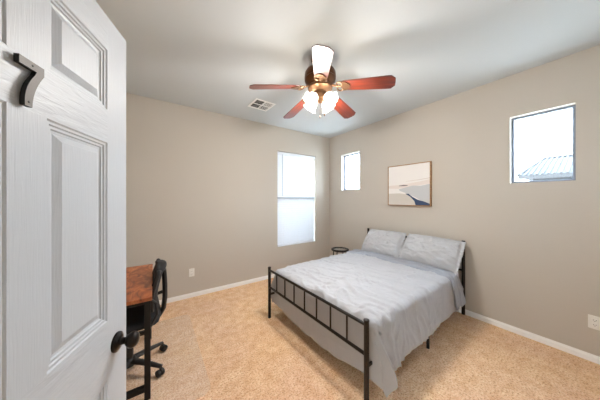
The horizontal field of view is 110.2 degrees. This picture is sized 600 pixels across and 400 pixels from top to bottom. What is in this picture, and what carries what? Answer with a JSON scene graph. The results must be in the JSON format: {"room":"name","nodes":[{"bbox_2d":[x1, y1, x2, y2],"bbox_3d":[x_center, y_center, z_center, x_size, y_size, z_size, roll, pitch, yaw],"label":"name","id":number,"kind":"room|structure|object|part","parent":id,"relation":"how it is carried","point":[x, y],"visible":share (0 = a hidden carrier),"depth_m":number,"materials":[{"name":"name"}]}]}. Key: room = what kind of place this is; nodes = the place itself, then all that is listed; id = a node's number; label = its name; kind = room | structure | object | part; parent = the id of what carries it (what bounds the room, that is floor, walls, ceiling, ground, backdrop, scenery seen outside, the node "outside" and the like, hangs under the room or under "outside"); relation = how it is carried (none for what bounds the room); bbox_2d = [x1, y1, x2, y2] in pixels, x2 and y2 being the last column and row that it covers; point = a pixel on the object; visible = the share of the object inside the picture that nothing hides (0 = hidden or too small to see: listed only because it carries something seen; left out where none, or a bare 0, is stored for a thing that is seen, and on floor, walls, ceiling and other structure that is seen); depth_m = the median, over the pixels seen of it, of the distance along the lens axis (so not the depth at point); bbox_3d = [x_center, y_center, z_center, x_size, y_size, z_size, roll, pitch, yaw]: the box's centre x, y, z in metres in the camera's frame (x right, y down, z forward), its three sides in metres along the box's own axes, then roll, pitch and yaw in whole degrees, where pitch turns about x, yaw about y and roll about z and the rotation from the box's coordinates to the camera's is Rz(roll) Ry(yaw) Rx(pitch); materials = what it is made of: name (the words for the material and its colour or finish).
{"room":"bedroom","nodes":[
{"label":"bedroom","id":0,"kind":"room"},
{"bbox_2d":[126,93,328,299],"bbox_3d":[-0.892,0.046,3.583,3.637,2.740,0.150,0,0,-35],"label":"wall","id":1,"kind":"structure","parent":0,"point":[201,185],"depth_m":3.15,"materials":[{"name":"beige paint"}]},
{"bbox_2d":[189,268,193,276],"bbox_3d":[-1.561,1.061,3.019,0.071,0.116,0.010,0,0,-35],"label":"wall outlet","id":2,"kind":"object","parent":1,"relation":"attached to","point":[191,271],"visible":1,"depth_m":3.02,"materials":[{"name":"white plastic"}]},
{"bbox_2d":[159,274,274,304],"bbox_3d":[-0.845,1.385,3.516,3.637,0.062,0.013,0,0,-35],"label":"baseboard","id":3,"kind":"structure","parent":1,"relation":"attached to","point":[198,293],"depth_m":3.19,"materials":[{"name":"white paint"}]},
{"bbox_2d":[277,151,314,246],"bbox_3d":[-0.061,0.003,4.107,0.888,1.753,0.066,0,0,-35],"label":"window blind","id":4,"kind":"object","parent":1,"relation":"attached to","point":[295,172],"visible":0.9,"depth_m":4.09,"materials":[{"name":"white"}]},
{"bbox_3d":[-0.063,-0.021,4.110,0.888,0.026,0.058,0,0,-35],"label":"rail","id":5,"kind":"part","parent":4,"relation":"part of","materials":[{"name":"grey plastic"}]},
{"bbox_3d":[-0.064,0.863,4.112,0.872,0.032,0.050,0,0,-35],"label":"rail","id":6,"kind":"part","parent":4,"relation":"part of","materials":[{"name":"white plastic"}]},
{"bbox_2d":[95,0,599,137],"bbox_3d":[-0.264,-1.384,1.416,5.387,0.120,4.424,0,0,-35],"label":"ceiling","id":7,"kind":"structure","parent":0,"point":[207,55],"depth_m":1.79,"materials":[{"name":"white paint"}]},
{"bbox_2d":[248,98,275,110],"bbox_3d":[-0.542,-1.320,2.950,0.296,0.008,0.296,0,0,-36],"label":"ceiling vent","id":8,"kind":"object","parent":7,"relation":"in","point":[259,104],"visible":1,"depth_m":2.93,"materials":[{"name":"white metal"}]},
{"bbox_2d":[249,44,395,118],"bbox_3d":[0.172,-1.034,2.006,1.250,0.579,1.208,0,0,-35],"label":"ceiling fan","id":9,"kind":"object","parent":7,"relation":"hanging from","point":[320,77],"visible":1,"depth_m":1.87,"materials":[{"name":"brown wood"}]},
{"bbox_3d":[-0.223,-0.996,1.863,0.447,0.006,0.147,-8,15,-14],"label":"blade","id":10,"kind":"part","parent":9,"relation":"part of","materials":[{"name":"brown wood"}]},
{"bbox_3d":[-0.038,-0.996,2.326,0.147,0.006,0.447,-16,1,-33],"label":"blade","id":11,"kind":"part","parent":9,"relation":"part of","materials":[{"name":"brown wood"}]},
{"bbox_3d":[0.101,-0.897,2.050,0.134,0.130,0.128,0,0,-35],"label":"lamp shade","id":12,"kind":"part","parent":9,"relation":"part of","materials":[{"name":"white glass"}]},
{"bbox_3d":[0.105,-0.897,1.879,0.128,0.130,0.134,0,0,-35],"label":"lamp shade","id":13,"kind":"part","parent":9,"relation":"part of","materials":[{"name":"white glass"}]},
{"bbox_3d":[0.161,-0.996,1.543,0.147,0.007,0.447,13,8,2],"label":"blade","id":14,"kind":"part","parent":9,"relation":"part of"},
{"bbox_3d":[0.272,-0.897,2.054,0.128,0.130,0.134,0,0,-35],"label":"lamp shade","id":15,"kind":"part","parent":9,"relation":"part of","materials":[{"name":"white glass"}]},
{"bbox_3d":[0.276,-0.897,1.883,0.134,0.130,0.128,0,0,-35],"label":"lamp shade","id":16,"kind":"part","parent":9,"relation":"part of","materials":[{"name":"white glass"}]},
{"bbox_3d":[0.461,-0.996,2.293,0.147,0.006,0.447,-17,-18,37],"label":"blade","id":17,"kind":"part","parent":9,"relation":"part of","materials":[{"name":"brown wood"}]},
{"bbox_3d":[0.583,-0.996,1.809,0.447,0.006,0.147,8,-10,22],"label":"blade","id":18,"kind":"part","parent":9,"relation":"part of","materials":[{"name":"brown wood"}]},
{"bbox_2d":[126,278,599,399],"bbox_3d":[-0.264,1.476,1.416,5.387,0.120,4.424,0,0,-35],"label":"floor","id":19,"kind":"structure","parent":0,"point":[223,344],"depth_m":1.81,"materials":[{"name":"beige carpet"}]},
{"bbox_2d":[0,0,139,399],"bbox_3d":[-0.600,0.394,0.441,0.174,2.021,0.775,0,0,-15],"label":"door","id":20,"kind":"structure","parent":19,"relation":"on","point":[63,62],"depth_m":0.53,"materials":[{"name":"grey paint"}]},
{"bbox_3d":[-0.630,0.516,0.765,0.070,0.069,0.069,0,0,-15],"label":"knob","id":21,"kind":"part","parent":20,"relation":"part of","materials":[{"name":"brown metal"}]},
{"bbox_2d":[331,247,348,254],"bbox_3d":[0.732,1.161,3.827,0.329,0.512,0.328,0,0,-35],"label":"stool","id":22,"kind":"object","parent":19,"relation":"on","point":[334,249],"visible":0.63,"depth_m":3.81,"materials":[{"name":"black metal"}]},
{"bbox_2d":[268,228,464,399],"bbox_3d":[0.822,0.963,2.538,1.984,0.906,1.399,0,0,-37],"label":"frame","id":23,"kind":"object","parent":19,"relation":"on","point":[365,322],"visible":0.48,"depth_m":1.74,"materials":[{"name":"black metal"}]},
{"bbox_3d":[-0.364,1.113,2.502,0.039,0.606,0.039,0,0,-37],"label":"post","id":24,"kind":"part","parent":23,"relation":"part of","materials":[{"name":"brown metal"}]},
{"bbox_3d":[0.042,0.950,1.957,0.025,0.227,1.360,0,0,-37],"label":"footboard rail","id":25,"kind":"part","parent":23,"relation":"part of","materials":[{"name":"brown metal"}]},
{"bbox_3d":[0.448,1.113,1.411,0.039,0.606,0.039,0,0,-37],"label":"post","id":26,"kind":"part","parent":23,"relation":"part of","materials":[{"name":"brown metal"}]},
{"bbox_3d":[1.215,1.285,1.989,0.027,0.262,0.027,0,0,-37],"label":"leg","id":27,"kind":"part","parent":23,"relation":"part of","materials":[{"name":"brown metal"}]},
{"bbox_3d":[2.008,0.963,2.573,0.039,0.906,0.039,0,0,-37],"label":"post","id":28,"kind":"part","parent":23,"relation":"part of","materials":[{"name":"brown metal"}]},
{"bbox_3d":[0.842,1.003,2.553,1.845,0.244,1.300,0,0,-37],"label":"mattress","id":29,"kind":"object","parent":23,"relation":"on","visible":0},
{"bbox_2d":[271,249,465,396],"bbox_3d":[0.743,1.067,2.515,1.709,0.559,1.727,0,0,-37],"label":"duvet","id":30,"kind":"object","parent":29,"relation":"on","point":[404,301],"visible":0.98,"depth_m":1.91,"materials":[{"name":"grey fabric"}]},
{"bbox_2d":[361,229,405,257],"bbox_3d":[1.277,0.684,3.247,0.360,0.382,0.634,0,0,-40],"label":"pillow","id":31,"kind":"object","parent":29,"relation":"on","point":[389,243],"visible":0.85,"depth_m":3.11,"materials":[{"name":"grey fabric"}]},
{"bbox_2d":[399,233,465,274],"bbox_3d":[1.673,0.681,2.708,0.368,0.386,0.706,0,0,-32],"label":"pillow","id":32,"kind":"object","parent":29,"relation":"on","point":[442,253],"visible":0.92,"depth_m":2.57,"materials":[{"name":"grey fabric"}]},
{"bbox_3d":[-1.344,1.413,1.824,0.822,0.006,1.270,0,0,-35],"label":"chair mat","id":33,"kind":"object","parent":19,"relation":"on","visible":0},
{"bbox_2d":[126,264,152,399],"bbox_3d":[-1.469,1.042,1.678,0.470,0.736,0.903,0,0,-35],"label":"desk","id":34,"kind":"object","parent":33,"relation":"on","point":[139,279],"visible":0.45,"depth_m":1.47,"materials":[{"name":"brown wood"}]},
{"bbox_3d":[-1.249,0.716,1.362,0.380,0.036,0.036,0,0,-35],"label":"rail","id":35,"kind":"part","parent":34,"relation":"part of","materials":[{"name":"black metal"}]},
{"bbox_3d":[-1.249,1.331,1.362,0.380,0.036,0.036,0,0,-35],"label":"rail","id":36,"kind":"part","parent":34,"relation":"part of","materials":[{"name":"black metal"}]},
{"bbox_3d":[-1.078,1.054,1.481,0.036,0.712,0.036,0,0,-35],"label":"leg","id":37,"kind":"part","parent":34,"relation":"part of","materials":[{"name":"black metal"}]},
{"bbox_2d":[126,258,167,377],"bbox_3d":[-1.397,0.979,1.686,0.574,0.862,0.583,0,0,-35],"label":"office chair","id":38,"kind":"object","parent":33,"relation":"on","point":[134,316],"visible":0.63,"depth_m":1.67,"materials":[{"name":"black plastic"}]},
{"bbox_3d":[-1.246,0.869,1.576,0.300,0.289,0.190,0,0,-35],"label":"armrest","id":39,"kind":"part","parent":38,"relation":"part of","materials":[{"name":"black plastic"}]},
{"bbox_3d":[-1.393,0.956,1.674,0.470,0.064,0.470,0,0,-35],"label":"seat","id":40,"kind":"part","parent":38,"relation":"part of","materials":[{"name":"black fabric"}]},
{"bbox_3d":[-1.115,0.715,1.621,0.047,0.321,0.084,0,0,36],"label":"frame","id":41,"kind":"part","parent":38,"relation":"part of","materials":[{"name":"black plastic"}]},
{"bbox_3d":[-1.217,0.719,1.797,0.125,0.342,0.439,0,0,-35],"label":"backrest","id":42,"kind":"part","parent":38,"relation":"part of","materials":[{"name":"black fabric"}]},
{"bbox_2d":[329,45,599,356],"bbox_3d":[1.884,0.046,2.914,0.150,2.740,4.424,0,0,-35],"label":"wall","id":43,"kind":"structure","parent":0,"point":[532,249],"depth_m":2.30,"materials":[{"name":"beige paint"}]},
{"bbox_2d":[344,153,358,189],"bbox_3d":[1.063,-0.531,4.143,0.060,0.713,0.454,0,0,-35],"label":"window","id":44,"kind":"structure","parent":43,"relation":"in","point":[346,156],"depth_m":4.30,"materials":[{"name":"grey"}]},
{"bbox_2d":[388,161,431,205],"bbox_3d":[1.615,-0.209,3.129,0.040,0.618,0.636,0,0,-35],"label":"framed picture","id":45,"kind":"object","parent":43,"relation":"attached to","point":[408,184],"visible":1,"depth_m":3.08,"materials":[{"name":"brown wood"}]},
{"bbox_2d":[457,308,599,364],"bbox_3d":[1.821,1.385,2.862,0.013,0.062,4.111,0,0,-35],"label":"baseboard","id":46,"kind":"structure","parent":43,"relation":"attached to","point":[582,354],"depth_m":2.08,"materials":[{"name":"white paint"}]},
{"bbox_2d":[512,104,575,182],"bbox_3d":[2.452,-0.522,2.126,0.060,0.705,0.425,0,0,-35],"label":"window","id":47,"kind":"structure","parent":43,"relation":"in","point":[573,107],"depth_m":2.04,"materials":[{"name":"grey"}]},
{"bbox_2d":[588,314,599,330],"bbox_3d":[2.554,1.071,1.813,0.010,0.116,0.071,0,0,-35],"label":"wall outlet","id":48,"kind":"object","parent":43,"relation":"attached to","point":[593,321],"visible":1,"depth_m":1.81,"materials":[{"name":"white plastic"}]},
{"label":"outside","id":49,"kind":"structure","parent":0,"visible":0},
{"bbox_3d":[2.480,1.627,13.923,100.000,0.179,100.000,0,0,-35],"label":"ground","id":50,"kind":"structure","parent":49,"visible":0},
{"bbox_2d":[516,154,571,180],"bbox_3d":[18.204,-0.577,9.687,8.255,4.227,10.259,0,0,-35],"label":"neighbouring house","id":51,"kind":"structure","parent":50,"relation":"on","point":[560,166],"depth_m":11.35,"materials":[{"name":"grey paint"}]}
]}

